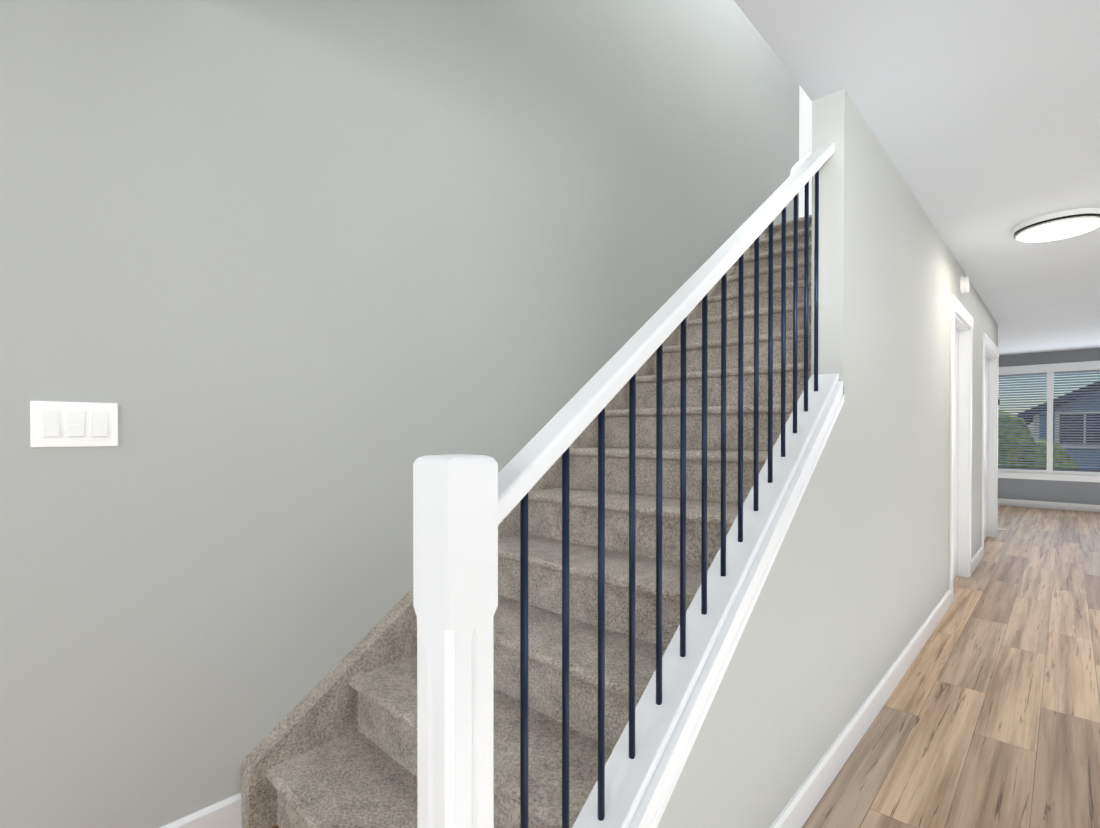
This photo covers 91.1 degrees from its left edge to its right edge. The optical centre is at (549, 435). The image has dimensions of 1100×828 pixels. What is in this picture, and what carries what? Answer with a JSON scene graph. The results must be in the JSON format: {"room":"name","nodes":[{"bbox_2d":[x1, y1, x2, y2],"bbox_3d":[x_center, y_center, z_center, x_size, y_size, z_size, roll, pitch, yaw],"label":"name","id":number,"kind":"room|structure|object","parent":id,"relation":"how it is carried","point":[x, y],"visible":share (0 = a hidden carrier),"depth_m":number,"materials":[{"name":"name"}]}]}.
{"room":"home stair hallway","nodes":[
{"label":"home stair hallway","id":0,"kind":"room"},
{"bbox_2d":[0,0,798,827],"bbox_3d":[-0.649,-1.445,1.994,0.120,5.250,8.620,0,1,44],"label":"wall","id":1,"kind":"structure","parent":0,"point":[294,290],"depth_m":1.70,"materials":[{"name":"grey paint"}]},
{"bbox_2d":[30,401,117,447],"bbox_3d":[-1.186,-0.028,1.350,0.010,0.113,0.166,0,1,44],"label":"switch plate","id":2,"kind":"object","parent":1,"relation":"attached to","point":[70,424],"visible":1,"depth_m":1.34,"materials":[{"name":"white plastic"}]},
{"bbox_2d":[160,793,241,827],"bbox_3d":[-2.258,1.141,0.240,0.014,0.105,3.834,0,1,44],"label":"baseboard","id":3,"kind":"structure","parent":1,"relation":"attached to","point":[226,813],"depth_m":1.57,"materials":[{"name":"white wood"}]},
{"bbox_2d":[272,505,1099,827],"bbox_3d":[2.502,1.230,3.204,7.840,0.120,14.940,0,1,44],"label":"floor","id":4,"kind":"structure","parent":0,"point":[988,715],"depth_m":2.33,"materials":[{"name":"wood"}]},
{"bbox_2d":[241,215,811,827],"bbox_3d":[0.835,-0.271,2.669,1.096,2.889,3.966,0,1,44],"label":"carpeted stairs","id":5,"kind":"structure","parent":4,"relation":"on","point":[335,747],"depth_m":1.79,"materials":[{"name":"beige carpet"}]},
{"bbox_2d":[413,143,844,827],"bbox_3d":[0.430,0.058,1.371,0.116,2.248,1.710,0,1,44],"label":"stair railing","id":6,"kind":"object","parent":4,"relation":"on","point":[463,505],"visible":1,"depth_m":1.09,"materials":[{"name":"white wood"}]},
{"bbox_2d":[799,85,811,217],"bbox_3d":[2.734,-2.855,4.627,1.100,2.472,0.120,0,1,44],"label":"wall","id":7,"kind":"structure","parent":0,"point":[805,124],"depth_m":4.93,"materials":[{"name":"paint"}]},
{"bbox_2d":[657,89,997,827],"bbox_3d":[2.517,-1.457,3.538,0.110,5.250,7.566,0,1,44],"label":"wall","id":8,"kind":"structure","parent":0,"point":[855,589],"depth_m":2.04,"materials":[{"name":"grey paint"}]},
{"bbox_2d":[790,149,811,174],"bbox_3d":[1.682,-1.750,2.807,0.086,1.508,2.075,0,1,44],"label":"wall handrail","id":9,"kind":"object","parent":8,"relation":"attached to","point":[800,161],"visible":0.02,"depth_m":2.09,"materials":[{"name":"white wood"}]},
{"bbox_2d":[769,589,950,827],"bbox_3d":[1.352,1.125,2.255,0.014,0.105,4.071,0,1,44],"label":"baseboard","id":10,"kind":"structure","parent":8,"relation":"attached to","point":[796,810],"depth_m":2.01,"materials":[{"name":"white wood"}]},
{"bbox_2d":[949,295,973,603],"bbox_3d":[3.087,0.097,4.130,0.133,2.132,1.068,0,1,44],"label":"door frame","id":11,"kind":"structure","parent":8,"relation":"attached to","point":[961,360],"depth_m":4.41,"materials":[{"name":"white wood"}]},
{"bbox_2d":[960,276,968,294],"bbox_3d":[3.129,-1.136,4.066,0.044,0.136,0.136,0,1,44],"label":"smoke detector","id":12,"kind":"object","parent":8,"relation":"attached to","point":[964,284],"visible":1,"depth_m":4.03,"materials":[{"name":"white plastic"}]},
{"bbox_2d":[971,546,982,573],"bbox_3d":[3.790,1.106,4.794,0.014,0.105,0.870,0,1,44],"label":"baseboard","id":13,"kind":"structure","parent":8,"relation":"attached to","point":[978,556],"depth_m":4.77,"materials":[{"name":"white wood"}]},
{"bbox_2d":[981,332,998,556],"bbox_3d":[4.555,0.086,5.660,0.133,2.132,1.468,0,1,44],"label":"door frame","id":14,"kind":"structure","parent":8,"relation":"attached to","point":[989,476],"depth_m":6.09,"materials":[{"name":"white wood"}]},
{"bbox_2d":[734,0,1099,354],"bbox_3d":[2.502,-1.409,3.183,7.600,0.300,14.700,0,1,44],"label":"ceiling","id":15,"kind":"structure","parent":0,"point":[981,118],"depth_m":2.11,"materials":[{"name":"paint"}]},
{"bbox_2d":[1012,208,1099,241],"bbox_3d":[2.997,-1.231,3.181,0.410,0.056,0.410,0,1,44],"label":"flush-mount light","id":16,"kind":"object","parent":15,"relation":"attached to","point":[1061,224],"visible":1,"depth_m":3.12,"materials":[{"name":"white plastic"}]},
{"bbox_2d":[998,348,1099,504],"bbox_3d":[7.633,-0.086,8.540,7.600,2.430,0.120,0,1,44],"label":"wall","id":17,"kind":"structure","parent":0,"point":[1076,492],"depth_m":8.35,"materials":[{"name":"paint"}]},
{"bbox_2d":[998,361,1099,482],"bbox_3d":[8.471,-0.204,7.679,4.290,1.800,0.140,0,1,44],"label":"window","id":18,"kind":"structure","parent":17,"relation":"in","point":[1049,473],"depth_m":8.34,"materials":[{"name":"white"}]},
{"bbox_2d":[998,373,1046,469],"bbox_3d":[7.526,-0.222,8.600,0.579,1.517,0.050,0,1,44],"label":"window blinds","id":19,"kind":"object","parent":18,"relation":"attached to","point":[1041,374],"depth_m":8.59,"materials":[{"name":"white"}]},
{"bbox_2d":[1053,370,1099,471],"bbox_3d":[7.973,-0.218,8.171,0.502,1.516,0.050,0,1,44],"label":"window blinds","id":20,"kind":"object","parent":18,"relation":"attached to","point":[1084,372],"depth_m":8.16,"materials":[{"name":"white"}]},
{"bbox_2d":[998,498,1099,511],"bbox_3d":[7.586,1.077,8.501,7.600,0.105,0.014,0,1,44],"label":"baseboard","id":21,"kind":"structure","parent":17,"relation":"attached to","point":[1009,502],"depth_m":8.34,"materials":[{"name":"white wood"}]},
{"label":"outside","id":22,"kind":"structure","parent":0,"visible":0},
{"bbox_2d":[998,382,1099,469],"bbox_3d":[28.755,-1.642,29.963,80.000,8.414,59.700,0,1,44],"label":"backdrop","id":23,"kind":"structure","parent":22,"point":[1053,433],"depth_m":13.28,"materials":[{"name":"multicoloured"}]}
]}

